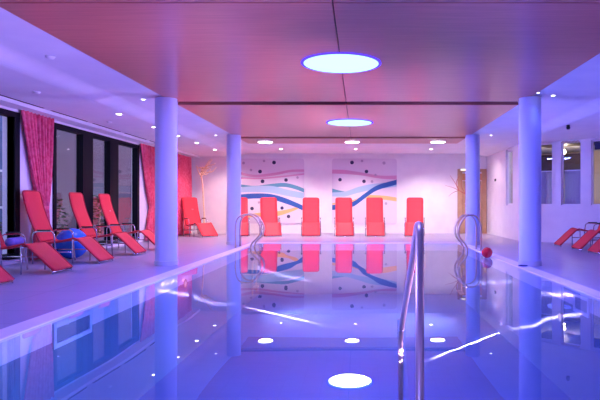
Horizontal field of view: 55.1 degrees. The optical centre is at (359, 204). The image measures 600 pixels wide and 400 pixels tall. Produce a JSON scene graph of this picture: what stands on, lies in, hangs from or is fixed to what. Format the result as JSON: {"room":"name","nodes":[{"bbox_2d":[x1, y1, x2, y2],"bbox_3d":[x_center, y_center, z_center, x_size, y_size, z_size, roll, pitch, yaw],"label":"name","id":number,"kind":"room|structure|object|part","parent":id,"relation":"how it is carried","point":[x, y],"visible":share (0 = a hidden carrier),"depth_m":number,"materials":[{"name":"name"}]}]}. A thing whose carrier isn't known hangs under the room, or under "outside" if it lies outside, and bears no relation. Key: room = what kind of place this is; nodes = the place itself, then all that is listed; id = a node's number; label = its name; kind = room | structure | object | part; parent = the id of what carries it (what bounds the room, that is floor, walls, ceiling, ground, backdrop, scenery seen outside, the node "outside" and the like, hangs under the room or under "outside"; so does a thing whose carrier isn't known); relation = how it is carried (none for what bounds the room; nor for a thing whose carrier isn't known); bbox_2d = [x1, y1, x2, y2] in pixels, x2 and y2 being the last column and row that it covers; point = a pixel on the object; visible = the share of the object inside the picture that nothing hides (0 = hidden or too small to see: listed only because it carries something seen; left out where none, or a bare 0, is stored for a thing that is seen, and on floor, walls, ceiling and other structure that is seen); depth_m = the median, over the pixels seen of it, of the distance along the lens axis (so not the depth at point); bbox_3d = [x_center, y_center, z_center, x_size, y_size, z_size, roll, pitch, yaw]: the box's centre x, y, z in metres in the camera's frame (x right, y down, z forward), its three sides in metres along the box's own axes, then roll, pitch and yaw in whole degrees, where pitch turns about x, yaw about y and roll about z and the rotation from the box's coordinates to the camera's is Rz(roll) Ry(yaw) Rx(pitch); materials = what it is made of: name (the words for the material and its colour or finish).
{"room":"spa","nodes":[
{"label":"spa","id":0,"kind":"room"},
{"bbox_2d":[0,105,191,264],"bbox_3d":[-6.000,-0.400,9.000,0.200,2.800,22.000,0,0,0],"label":"wall","id":1,"kind":"structure","parent":0,"point":[26,228],"depth_m":10.02,"materials":[{"name":"white paint"}]},
{"bbox_2d":[0,108,19,259],"bbox_3d":[-5.950,-0.335,7.730,0.140,2.510,4.260,0,0,0],"label":"window","id":2,"kind":"structure","parent":1,"relation":"in","point":[15,179],"depth_m":9.72,"materials":[{"name":"black"}]},
{"bbox_2d":[52,122,138,247],"bbox_3d":[-5.950,-0.335,13.065,0.140,2.510,4.270,0,0,0],"label":"window","id":3,"kind":"structure","parent":1,"relation":"in","point":[84,139],"depth_m":12.58,"materials":[{"name":"black"}]},
{"bbox_2d":[0,96,199,157],"bbox_3d":[-5.750,-1.670,8.995,0.300,0.060,21.990,0,0,0],"label":"trim","id":4,"kind":"structure","parent":1,"relation":"attached to","point":[4,101],"depth_m":11.34,"materials":[{"name":"paint"}]},
{"bbox_2d":[18,109,56,259],"bbox_3d":[-5.835,-0.331,10.350,0.116,2.624,1.160,0,0,0],"label":"curtain","id":5,"kind":"object","parent":4,"relation":"hanging from","point":[38,129],"visible":0.7,"depth_m":10.35,"materials":[{"name":"red fabric"}]},
{"bbox_2d":[140,143,154,240],"bbox_3d":[-5.835,-0.331,15.725,0.116,2.624,1.250,0,0,0],"label":"curtain","id":6,"kind":"object","parent":1,"relation":"hanging from","point":[147,151],"visible":0.87,"depth_m":15.77,"materials":[{"name":"red fabric"}]},
{"bbox_2d":[177,153,191,235],"bbox_3d":[-5.832,-0.332,18.725,0.080,2.623,2.050,0,0,0],"label":"curtain","id":7,"kind":"object","parent":1,"relation":"hanging from","point":[184,163],"visible":0.53,"depth_m":18.72,"materials":[{"name":"red fabric"}]},
{"bbox_2d":[0,42,245,156],"bbox_3d":[-5.040,-1.875,9.000,2.120,0.350,22.400,0,0,0],"label":"ceiling","id":8,"kind":"structure","parent":0,"point":[21,74],"depth_m":9.45,"materials":[{"name":"paint"}]},
{"bbox_2d":[0,94,42,107],"bbox_3d":[-5.550,-1.703,9.375,0.040,0.014,1.250,0,0,0],"label":"air slot","id":9,"kind":"object","parent":8,"relation":"attached to","point":[0,94],"visible":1,"depth_m":9.34,"materials":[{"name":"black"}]},
{"bbox_2d":[45,55,54,58],"bbox_3d":[-3.750,-1.785,6.900,0.110,0.030,0.110,0,0,0],"label":"smoke detector","id":10,"kind":"object","parent":8,"relation":"attached to","point":[46,56],"visible":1,"depth_m":6.86,"materials":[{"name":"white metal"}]},
{"bbox_2d":[50,110,87,121],"bbox_3d":[-5.550,-1.703,10.925,0.040,0.014,1.350,0,0,0],"label":"air slot","id":11,"kind":"object","parent":8,"relation":"attached to","point":[50,110],"visible":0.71,"depth_m":10.81,"materials":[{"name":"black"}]},
{"bbox_2d":[0,281,599,399],"bbox_3d":[-0.060,1.875,8.930,5.540,1.350,12.440,0,0,0],"label":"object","id":12,"kind":"object","parent":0,"point":[304,340],"visible":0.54,"depth_m":8.27,"materials":[{"name":"liquid"}]},
{"bbox_2d":[52,310,91,349],"bbox_3d":[-2.669,1.150,5.310,0.018,0.220,0.700,0,0,0],"label":"skimmer","id":13,"kind":"object","parent":12,"relation":"attached to","point":[65,329],"visible":1,"depth_m":5.26,"materials":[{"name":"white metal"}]},
{"bbox_2d":[0,242,599,365],"bbox_3d":[-0.060,1.098,8.930,5.640,0.204,12.540,0,0,0],"label":"pool coping","id":14,"kind":"object","parent":12,"relation":"on","point":[20,339],"visible":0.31,"depth_m":6.30,"materials":[{"name":"white tile"}]},
{"bbox_2d":[235,213,264,294],"bbox_3d":[-2.610,1.150,13.500,0.640,1.900,0.580,0,0,0],"label":"pool ladder","id":15,"kind":"object","parent":14,"relation":"attached to","point":[257,238],"visible":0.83,"depth_m":13.37,"materials":[{"name":"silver metal"}]},
{"bbox_2d":[454,214,481,300],"bbox_3d":[2.407,1.150,12.700,0.547,1.900,0.580,0,0,0],"label":"pool ladder","id":16,"kind":"object","parent":14,"relation":"attached to","point":[460,292],"visible":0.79,"depth_m":12.45,"materials":[{"name":"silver metal"}]},
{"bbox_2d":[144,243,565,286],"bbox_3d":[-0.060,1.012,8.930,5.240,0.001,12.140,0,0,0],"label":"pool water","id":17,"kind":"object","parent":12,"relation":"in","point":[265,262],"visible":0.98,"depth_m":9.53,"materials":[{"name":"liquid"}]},
{"bbox_2d":[481,247,492,257],"bbox_3d":[2.440,0.915,10.950,0.208,0.208,0.208,0,0,0],"label":"ball","id":18,"kind":"object","parent":17,"relation":"on","point":[486,252],"visible":1,"depth_m":10.88,"materials":[{"name":"red plastic"}]},
{"bbox_2d":[397,221,423,399],"bbox_3d":[0.318,1.216,3.776,0.100,2.268,1.981,0,0,1],"label":"pool handrail","id":19,"kind":"object","parent":12,"relation":"on","point":[416,257],"visible":1,"depth_m":2.82,"materials":[{"name":"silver metal"}]},
{"bbox_2d":[558,311,562,321],"bbox_3d":[2.547,1.420,7.250,0.014,0.140,0.140,0,0,0],"label":"lamp","id":20,"kind":"object","parent":12,"relation":"attached to","point":[560,316],"visible":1,"depth_m":7.23,"materials":[{"name":"silver metal"}]},
{"bbox_2d":[573,292,589,317],"bbox_3d":[2.549,1.150,6.570,0.018,0.220,0.460,0,0,0],"label":"skimmer","id":21,"kind":"object","parent":12,"relation":"attached to","point":[581,303],"visible":1,"depth_m":6.55,"materials":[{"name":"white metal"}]},
{"bbox_2d":[0,234,599,328],"bbox_3d":[0.400,1.100,9.000,13.000,0.200,22.400,0,0,0],"label":"floor","id":22,"kind":"structure","parent":0,"point":[36,292],"depth_m":8.98,"materials":[{"name":"tile"}]},
{"bbox_2d":[0,265,14,283],"bbox_3d":[-5.090,0.373,7.020,1.351,1.256,0.664,0,0,0],"label":"lounger","id":23,"kind":"object","parent":22,"relation":"on","point":[5,277],"visible":1,"depth_m":7.21,"materials":[{"name":"red fabric"}]},
{"bbox_2d":[0,232,72,274],"bbox_3d":[-5.090,0.373,8.500,1.351,1.256,0.664,0,0,0],"label":"lounger","id":24,"kind":"object","parent":22,"relation":"on","point":[51,258],"visible":0.98,"depth_m":8.50,"materials":[{"name":"red metal"}]},
{"bbox_3d":[-5.345,0.716,8.190,0.436,0.570,0.026,0,0,0],"label":"arm frame","id":25,"kind":"part","parent":24,"relation":"part of","materials":[{"name":"silver metal"}]},
{"bbox_3d":[-5.593,0.198,8.500,0.321,0.861,0.530,0,0,0],"label":"backrest","id":26,"kind":"part","parent":24,"relation":"part of","materials":[{"name":"red fabric"}]},
{"bbox_2d":[5,237,23,246],"bbox_3d":[-5.150,0.548,8.500,0.132,0.132,0.380,0,0,-9],"label":"rolled towel","id":27,"kind":"object","parent":24,"relation":"on","point":[15,240],"visible":0.86,"depth_m":8.35,"materials":[{"name":"fabric"}]},
{"bbox_3d":[-5.345,0.716,8.810,0.436,0.570,0.026,0,0,0],"label":"arm frame","id":28,"kind":"part","parent":24,"relation":"part of","materials":[{"name":"silver metal"}]},
{"bbox_3d":[-4.870,0.790,8.190,0.022,0.420,0.022,0,0,-23],"label":"leg","id":29,"kind":"part","parent":24,"relation":"part of","materials":[{"name":"silver metal"}]},
{"bbox_2d":[22,190,113,263],"bbox_3d":[-5.090,0.373,9.970,1.351,1.256,0.664,0,0,0],"label":"lounger","id":30,"kind":"object","parent":22,"relation":"on","point":[33,202],"visible":0.93,"depth_m":9.92,"materials":[{"name":"red metal"}]},
{"bbox_3d":[-5.593,0.198,9.970,0.321,0.861,0.530,0,0,0],"label":"backrest","id":31,"kind":"part","parent":30,"relation":"part of","materials":[{"name":"red fabric"}]},
{"bbox_3d":[-5.345,0.716,9.660,0.436,0.570,0.026,0,0,0],"label":"arm frame","id":32,"kind":"part","parent":30,"relation":"part of","materials":[{"name":"silver metal"}]},
{"bbox_3d":[-5.345,0.716,10.280,0.436,0.570,0.026,0,0,0],"label":"arm frame","id":33,"kind":"part","parent":30,"relation":"part of","materials":[{"name":"silver metal"}]},
{"bbox_2d":[56,228,86,258],"bbox_3d":[-5.360,0.715,10.600,0.570,0.570,0.570,0,0,0],"label":"ball","id":34,"kind":"object","parent":22,"relation":"on","point":[65,234],"visible":0.66,"depth_m":10.40,"materials":[{"name":"blue plastic"}]},
{"bbox_2d":[68,192,146,255],"bbox_3d":[-5.090,0.373,11.520,1.351,1.256,0.664,0,0,0],"label":"lounger","id":35,"kind":"object","parent":22,"relation":"on","point":[78,206],"visible":0.9,"depth_m":11.48,"materials":[{"name":"red metal"}]},
{"bbox_3d":[-5.593,0.198,11.520,0.321,0.861,0.530,0,0,0],"label":"backrest","id":36,"kind":"part","parent":35,"relation":"part of","materials":[{"name":"red fabric"}]},
{"bbox_3d":[-5.345,0.716,11.210,0.436,0.570,0.026,0,0,0],"label":"arm frame","id":37,"kind":"part","parent":35,"relation":"part of","materials":[{"name":"silver metal"}]},
{"bbox_3d":[-5.345,0.716,11.830,0.436,0.570,0.026,0,0,0],"label":"arm frame","id":38,"kind":"part","parent":35,"relation":"part of","materials":[{"name":"silver metal"}]},
{"bbox_2d":[98,193,154,249],"bbox_3d":[-5.090,0.373,12.800,1.351,1.256,0.664,0,0,0],"label":"lounger","id":39,"kind":"object","parent":22,"relation":"on","point":[110,217],"visible":0.8,"depth_m":12.73,"materials":[{"name":"red metal"}]},
{"bbox_3d":[-5.593,0.198,12.800,0.321,0.861,0.530,0,0,0],"label":"backrest","id":40,"kind":"part","parent":39,"relation":"part of","materials":[{"name":"red fabric"}]},
{"bbox_3d":[-5.345,0.716,12.490,0.436,0.570,0.026,0,0,0],"label":"arm frame","id":41,"kind":"part","parent":39,"relation":"part of","materials":[{"name":"silver metal"}]},
{"bbox_3d":[-5.345,0.716,13.110,0.436,0.570,0.026,0,0,0],"label":"arm frame","id":42,"kind":"part","parent":39,"relation":"part of","materials":[{"name":"silver metal"}]},
{"bbox_2d":[154,97,177,265],"bbox_3d":[-3.230,-0.385,9.500,0.380,2.769,0.380,0,0,0],"label":"column","id":43,"kind":"structure","parent":22,"relation":"on","point":[165,107],"depth_m":9.35,"materials":[{"name":"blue paint"}]},
{"bbox_2d":[181,197,217,237],"bbox_3d":[-5.120,0.373,18.169,1.351,1.256,0.664,0,0,45],"label":"lounger","id":44,"kind":"object","parent":22,"relation":"on","point":[189,204],"visible":1,"depth_m":18.40,"materials":[{"name":"red metal"}]},
{"bbox_3d":[-5.519,0.716,18.131,0.436,0.570,0.026,0,0,45],"label":"arm frame","id":45,"kind":"part","parent":44,"relation":"part of","materials":[{"name":"silver metal"}]},
{"bbox_3d":[-5.476,0.198,18.526,0.321,0.861,0.530,0,0,45],"label":"backrest","id":46,"kind":"part","parent":44,"relation":"part of","materials":[{"name":"red fabric"}]},
{"bbox_2d":[196,159,216,234],"bbox_3d":[-5.209,-0.276,19.348,0.684,2.552,0.344,0,0,0],"label":"branch","id":47,"kind":"object","parent":22,"relation":"on","point":[202,172],"visible":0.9,"depth_m":19.33,"materials":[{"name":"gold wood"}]},
{"bbox_3d":[-5.342,-0.303,19.358,0.163,2.008,0.078,0,0,0],"label":"stem","id":48,"kind":"part","parent":47,"relation":"part of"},
{"bbox_2d":[226,134,240,244],"bbox_3d":[-3.200,-0.385,14.450,0.380,2.769,0.380,0,0,0],"label":"column","id":49,"kind":"structure","parent":22,"relation":"on","point":[233,140],"depth_m":14.29,"materials":[{"name":"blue paint"}]},
{"bbox_2d":[241,197,249,235],"bbox_3d":[-3.920,0.373,18.515,0.664,1.256,1.351,0,0,-12],"label":"lounger","id":50,"kind":"object","parent":22,"relation":"on","point":[245,225],"visible":0.38,"depth_m":19.00,"materials":[{"name":"red fabric"}]},
{"bbox_3d":[-4.025,0.198,19.007,0.530,0.861,0.321,0,0,-12],"label":"backrest","id":51,"kind":"part","parent":50,"relation":"part of","materials":[{"name":"red fabric"}]},
{"bbox_2d":[259,197,281,236],"bbox_3d":[-2.902,0.373,18.512,0.664,1.256,1.351,0,0,-15],"label":"lounger","id":52,"kind":"object","parent":22,"relation":"on","point":[268,205],"visible":0.91,"depth_m":18.94,"materials":[{"name":"red metal"}]},
{"bbox_3d":[-3.032,0.198,18.998,0.530,0.861,0.321,0,0,-15],"label":"backrest","id":53,"kind":"part","parent":52,"relation":"part of","materials":[{"name":"red fabric"}]},
{"bbox_2d":[301,197,320,236],"bbox_3d":[-1.591,0.373,18.519,0.664,1.256,1.351,0,0,-5],"label":"lounger","id":54,"kind":"object","parent":22,"relation":"on","point":[311,225],"visible":1,"depth_m":18.94,"materials":[{"name":"red metal"}]},
{"bbox_3d":[-1.635,0.198,19.021,0.530,0.861,0.321,0,0,-5],"label":"backrest","id":55,"kind":"part","parent":54,"relation":"part of","materials":[{"name":"red fabric"}]},
{"bbox_2d":[334,197,353,236],"bbox_3d":[-0.512,0.373,18.519,0.664,1.256,1.351,0,0,-3],"label":"lounger","id":56,"kind":"object","parent":22,"relation":"on","point":[343,222],"visible":1,"depth_m":18.95,"materials":[{"name":"red metal"}]},
{"bbox_3d":[-0.539,0.198,19.022,0.530,0.861,0.321,0,0,-3],"label":"backrest","id":57,"kind":"part","parent":56,"relation":"part of","materials":[{"name":"red fabric"}]},
{"bbox_2d":[365,197,384,235],"bbox_3d":[0.490,0.373,18.520,0.664,1.256,1.351,0,0,0],"label":"lounger","id":58,"kind":"object","parent":22,"relation":"on","point":[374,222],"visible":1,"depth_m":18.96,"materials":[{"name":"red metal"}]},
{"bbox_3d":[0.490,0.198,19.023,0.530,0.861,0.321,0,0,0],"label":"backrest","id":59,"kind":"part","parent":58,"relation":"part of","materials":[{"name":"red fabric"}]},
{"bbox_2d":[404,197,424,236],"bbox_3d":[1.769,0.373,18.518,0.664,1.256,1.351,0,0,7],"label":"lounger","id":60,"kind":"object","parent":22,"relation":"on","point":[414,211],"visible":0.81,"depth_m":19.00,"materials":[{"name":"red metal"}]},
{"bbox_3d":[1.831,0.198,19.018,0.530,0.861,0.321,0,0,7],"label":"backrest","id":61,"kind":"part","parent":60,"relation":"part of","materials":[{"name":"red fabric"}]},
{"bbox_2d":[445,177,465,195],"bbox_3d":[3.449,-0.001,19.300,1.141,2.003,0.320,0,0,0],"label":"branch","id":62,"kind":"object","parent":22,"relation":"on","point":[451,177],"visible":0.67,"depth_m":19.29,"materials":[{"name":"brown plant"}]},
{"bbox_2d":[465,134,479,244],"bbox_3d":[2.860,-0.385,14.450,0.380,2.769,0.380,0,0,0],"label":"column","id":63,"kind":"structure","parent":22,"relation":"on","point":[472,140],"depth_m":14.29,"materials":[{"name":"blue paint"}]},
{"bbox_2d":[518,96,541,266],"bbox_3d":[2.820,-0.385,9.450,0.380,2.769,0.380,0,0,0],"label":"column","id":64,"kind":"structure","parent":22,"relation":"on","point":[530,106],"depth_m":9.29,"materials":[{"name":"blue paint"}]},
{"bbox_2d":[554,222,599,246],"bbox_3d":[5.419,0.373,13.703,1.351,1.256,0.664,0,0,4],"label":"lounger","id":65,"kind":"object","parent":22,"relation":"on","point":[571,231],"visible":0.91,"depth_m":13.75,"materials":[{"name":"red metal"}]},
{"bbox_2d":[571,230,599,250],"bbox_3d":[5.440,0.373,12.600,1.351,1.256,0.664,0,0,0],"label":"lounger","id":66,"kind":"object","parent":22,"relation":"on","point":[589,235],"visible":1,"depth_m":12.60,"materials":[{"name":"red metal"}]},
{"bbox_2d":[588,238,599,254],"bbox_3d":[5.440,0.373,11.680,1.351,1.256,0.664,0,0,0],"label":"lounger","id":67,"kind":"object","parent":22,"relation":"on","point":[595,248],"visible":1,"depth_m":11.78,"materials":[{"name":"red metal"}]},
{"bbox_2d":[192,154,486,233],"bbox_3d":[-0.725,-0.425,20.100,10.750,2.850,0.200,0,0,0],"label":"wall","id":68,"kind":"structure","parent":0,"point":[426,176],"depth_m":20.00,"materials":[{"name":"white paint"}]},
{"bbox_2d":[0,7,267,153],"bbox_3d":[-3.606,-1.821,9.000,0.748,0.043,22.000,0,0,0],"label":"ceiling","id":69,"kind":"structure","parent":68,"relation":"attached to","point":[16,33],"depth_m":7.46,"materials":[{"name":"paint"}]},
{"bbox_2d":[241,159,303,222],"bbox_3d":[-3.087,-0.490,19.980,2.266,2.276,0.037,0,0,0],"label":"painting","id":70,"kind":"object","parent":68,"relation":"attached to","point":[281,179],"visible":0.91,"depth_m":19.97,"materials":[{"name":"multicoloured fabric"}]},
{"bbox_2d":[192,232,456,233],"bbox_3d":[-1.235,0.965,19.992,9.290,0.070,0.014,0,0,0],"label":"baseboard","id":71,"kind":"structure","parent":68,"relation":"attached to","point":[192,232],"depth_m":19.99,"materials":[{"name":"white paint"}]},
{"bbox_2d":[332,159,396,223],"bbox_3d":[0.154,-0.473,19.981,2.269,2.311,0.036,0,0,0],"label":"painting","id":72,"kind":"object","parent":68,"relation":"attached to","point":[356,179],"visible":0.9,"depth_m":19.97,"materials":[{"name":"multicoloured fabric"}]},
{"bbox_2d":[457,169,486,233],"bbox_3d":[3.925,-0.130,19.948,1.010,2.260,0.099,0,0,0],"label":"door","id":73,"kind":"structure","parent":68,"relation":"in","point":[461,197],"depth_m":19.94,"materials":[{"name":"brown wood"}]},
{"bbox_2d":[440,53,599,153],"bbox_3d":[3.396,-1.821,9.000,1.168,0.043,22.000,0,0,0],"label":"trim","id":74,"kind":"structure","parent":68,"relation":"attached to","point":[581,85],"depth_m":9.91,"materials":[{"name":"paint"}]},
{"bbox_2d":[332,0,350,134],"bbox_3d":[-0.210,-1.831,7.200,5.980,0.018,18.200,0,0,0],"label":"ceiling","id":75,"kind":"structure","parent":0,"point":[332,0],"depth_m":6.43,"materials":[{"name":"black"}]},
{"bbox_2d":[0,0,331,1],"bbox_3d":[-1.733,-1.795,1.540,2.974,0.050,6.880,0,0,0],"label":"ceiling panel","id":76,"kind":"object","parent":75,"relation":"attached to","point":[0,0],"visible":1,"depth_m":4.95,"materials":[{"name":"white paint"}]},
{"bbox_2d":[0,2,345,101],"bbox_3d":[-1.733,-1.795,7.380,2.974,0.050,4.760,0,0,0],"label":"ceiling panel","id":77,"kind":"object","parent":75,"relation":"attached to","point":[182,51],"visible":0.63,"depth_m":6.17,"materials":[{"name":"paint"}]},
{"bbox_2d":[178,102,350,136],"bbox_3d":[-1.733,-1.795,12.430,2.974,0.050,4.700,0,0,0],"label":"ceiling panel","id":78,"kind":"object","parent":75,"relation":"attached to","point":[245,119],"visible":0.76,"depth_m":11.40,"materials":[{"name":"paint"}]},
{"bbox_2d":[241,137,350,143],"bbox_3d":[-1.733,-1.795,15.790,2.974,0.050,1.260,0,0,0],"label":"ceiling panel","id":79,"kind":"object","parent":75,"relation":"attached to","point":[250,140],"visible":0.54,"depth_m":15.64,"materials":[{"name":"brown wood"}]},
{"bbox_2d":[257,140,272,142],"bbox_3d":[-2.630,-1.751,15.820,0.430,0.034,0.430,0,0,0],"label":"ceiling lamp","id":80,"kind":"object","parent":79,"relation":"attached to","point":[261,141],"visible":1,"depth_m":15.68,"materials":[{"name":"white metal"}]},
{"bbox_2d":[351,137,464,143],"bbox_3d":[1.283,-1.795,15.790,3.034,0.050,1.260,0,0,0],"label":"ceiling panel","id":81,"kind":"object","parent":75,"relation":"attached to","point":[363,140],"visible":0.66,"depth_m":15.64,"materials":[{"name":"white paint"}]},
{"bbox_2d":[344,140,359,142],"bbox_3d":[-0.220,-1.751,15.820,0.430,0.034,0.430,0,0,0],"label":"ceiling lamp","id":82,"kind":"object","parent":81,"relation":"attached to","point":[349,141],"visible":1,"depth_m":15.70,"materials":[{"name":"white metal"}]},
{"bbox_2d":[430,140,445,142],"bbox_3d":[2.160,-1.751,15.820,0.430,0.034,0.430,0,0,0],"label":"ceiling lamp","id":83,"kind":"object","parent":81,"relation":"attached to","point":[436,141],"visible":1,"depth_m":15.68,"materials":[{"name":"white metal"}]},
{"bbox_2d":[347,102,517,136],"bbox_3d":[1.283,-1.795,12.430,3.034,0.050,4.700,0,0,0],"label":"ceiling panel","id":84,"kind":"object","parent":75,"relation":"attached to","point":[390,119],"visible":0.84,"depth_m":11.40,"materials":[{"name":"white paint"}]},
{"bbox_2d":[326,119,372,125],"bbox_3d":[-0.220,-1.760,12.200,1.008,0.015,1.008,0,0,0],"label":"light","id":85,"kind":"object","parent":84,"relation":"attached to","point":[337,122],"visible":1,"depth_m":12.11,"materials":[{"name":"white plastic"}]},
{"bbox_2d":[333,2,599,101],"bbox_3d":[1.283,-1.795,7.380,3.034,0.050,4.760,0,0,0],"label":"ceiling panel","id":86,"kind":"object","parent":75,"relation":"attached to","point":[426,51],"visible":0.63,"depth_m":6.41,"materials":[{"name":"paint"}]},
{"bbox_2d":[301,52,380,72],"bbox_3d":[-0.235,-1.760,7.100,0.998,0.015,0.998,0,0,0],"label":"light","id":87,"kind":"object","parent":86,"relation":"attached to","point":[335,62],"visible":1,"depth_m":7.01,"materials":[{"name":"white plastic"}]},
{"bbox_2d":[333,0,599,1],"bbox_3d":[1.283,-1.795,1.540,3.034,0.050,6.880,0,0,0],"label":"ceiling panel","id":88,"kind":"object","parent":75,"relation":"attached to","point":[333,0],"visible":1,"depth_m":4.95,"materials":[{"name":"white paint"}]},
{"bbox_2d":[251,143,453,153],"bbox_3d":[-0.210,-1.821,18.225,6.040,0.043,3.550,0,0,0],"label":"ceiling","id":89,"kind":"structure","parent":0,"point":[351,148],"depth_m":18.16,"materials":[{"name":"paint"}]},
{"bbox_2d":[487,144,518,237],"bbox_3d":[4.550,-0.400,17.900,0.200,2.800,4.200,0,0,0],"label":"wall","id":90,"kind":"structure","parent":0,"point":[502,218],"depth_m":17.80,"materials":[{"name":"white paint"}]},
{"bbox_2d":[487,232,518,240],"bbox_3d":[4.442,0.965,17.890,0.014,0.070,4.180,0,0,0],"label":"baseboard","id":91,"kind":"structure","parent":90,"relation":"attached to","point":[491,233],"depth_m":17.49,"materials":[{"name":"white paint"}]},
{"bbox_2d":[508,149,512,204],"bbox_3d":[4.540,-0.830,17.000,0.080,1.660,0.760,0,0,0],"label":"window","id":92,"kind":"structure","parent":90,"relation":"in","point":[510,150],"depth_m":17.33,"materials":[{"name":"white metal"}]},
{"bbox_2d":[480,97,599,156],"bbox_3d":[7.096,-1.857,9.000,6.232,0.385,22.400,0,0,0],"label":"ceiling","id":93,"kind":"structure","parent":0,"point":[583,120],"depth_m":13.01,"materials":[{"name":"paint"}]},
{"bbox_2d":[541,138,599,243],"bbox_3d":[5.661,-0.425,14.909,3.000,2.850,0.200,0,0,40],"label":"wall","id":94,"kind":"structure","parent":0,"point":[557,218],"depth_m":14.93,"materials":[{"name":"white paint"}]},
{"bbox_2d":[561,140,579,143],"bbox_3d":[5.496,-1.645,14.891,0.493,0.079,0.044,0,0,40],"label":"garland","id":95,"kind":"object","parent":94,"relation":"attached to","point":[578,141],"visible":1,"depth_m":14.86,"materials":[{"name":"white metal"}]},
{"bbox_2d":[562,142,579,204],"bbox_3d":[5.580,-0.828,14.991,0.509,1.655,0.060,0,0,40],"label":"window","id":96,"kind":"structure","parent":94,"relation":"in","point":[566,142],"depth_m":15.12,"materials":[{"name":"white metal"}]},
{"bbox_2d":[564,169,579,203],"bbox_3d":[5.623,-0.480,15.042,0.449,0.900,0.036,0,0,40],"label":"blind","id":97,"kind":"object","parent":96,"relation":"attached to","point":[572,177],"visible":0.88,"depth_m":15.05,"materials":[{"name":"grey fabric"}]},
{"bbox_2d":[592,140,599,204],"bbox_3d":[6.126,-0.828,14.529,0.392,1.655,0.060,0,0,40],"label":"window","id":98,"kind":"structure","parent":94,"relation":"in","point":[593,141],"depth_m":14.63,"materials":[{"name":"white metal"}]},
{"bbox_2d":[594,141,599,149],"bbox_3d":[6.205,-1.539,14.623,0.362,0.218,0.056,0,0,40],"label":"roller blind","id":99,"kind":"object","parent":98,"relation":"attached to","point":[597,143],"visible":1,"depth_m":14.69,"materials":[{"name":"blue fabric"}]},
{"bbox_2d":[541,150,599,203],"bbox_3d":[8.159,-0.550,17.249,9.200,3.100,0.201,0,0,40],"label":"wall","id":100,"kind":"structure","parent":0,"point":[597,152],"depth_m":17.78,"materials":[{"name":"beige paint"}]},
{"bbox_2d":[541,153,579,172],"bbox_3d":[6.203,-1.325,18.436,2.280,0.550,0.490,0,0,40],"label":"window","id":101,"kind":"structure","parent":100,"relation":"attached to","point":[571,161],"depth_m":17.88,"materials":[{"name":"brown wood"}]},
{"bbox_3d":[4.932,-0.827,15.537,0.701,1.655,0.060,0,0,40],"label":"window","id":102,"kind":"structure","parent":0,"visible":0},
{"bbox_2d":[541,171,551,203],"bbox_3d":[4.976,-0.480,15.588,0.641,0.900,0.035,0,0,40],"label":"blind","id":103,"kind":"object","parent":102,"relation":"attached to","point":[546,176],"visible":0.47,"depth_m":15.51,"materials":[{"name":"grey fabric"}]},
{"label":"outside","id":104,"kind":"structure","parent":0,"visible":0},
{"bbox_2d":[57,222,130,240],"bbox_3d":[-18.050,1.135,17.000,23.900,0.230,46.000,0,0,0],"label":"terrace","id":105,"kind":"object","parent":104,"point":[127,228],"depth_m":23.73,"materials":[{"name":"grey"}]},
{"bbox_2d":[0,115,1,233],"bbox_3d":[-13.950,-1.855,18.300,4.700,5.750,7.200,0,0,0],"label":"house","id":106,"kind":"structure","parent":105,"relation":"on","point":[0,115],"depth_m":19.02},
{"bbox_3d":[-11.944,-0.530,18.980,0.009,1.140,0.480,0,0,0],"label":"house pane","id":107,"kind":"part","parent":106,"relation":"part of","materials":[{"name":"blue"}]},
{"bbox_2d":[57,198,68,234],"bbox_3d":[-8.803,0.391,16.199,1.121,1.259,1.014,0,0,0],"label":"shrub","id":108,"kind":"object","parent":105,"relation":"on","point":[65,213],"visible":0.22,"depth_m":16.27,"materials":[{"name":"green plant"}]},
{"bbox_2d":[57,130,130,227],"bbox_3d":[-15.450,-3.630,35.500,4.900,9.300,26.800,0,0,0],"label":"house","id":109,"kind":"structure","parent":105,"relation":"on","point":[66,141],"depth_m":28.88,"materials":[{"name":"grey"}]},
{"bbox_2d":[93,195,103,234],"bbox_3d":[-8.493,0.344,18.621,1.056,1.353,1.059,0,0,0],"label":"shrub","id":110,"kind":"object","parent":105,"relation":"on","point":[96,196],"visible":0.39,"depth_m":18.51,"materials":[{"name":"green plant"}]}
]}

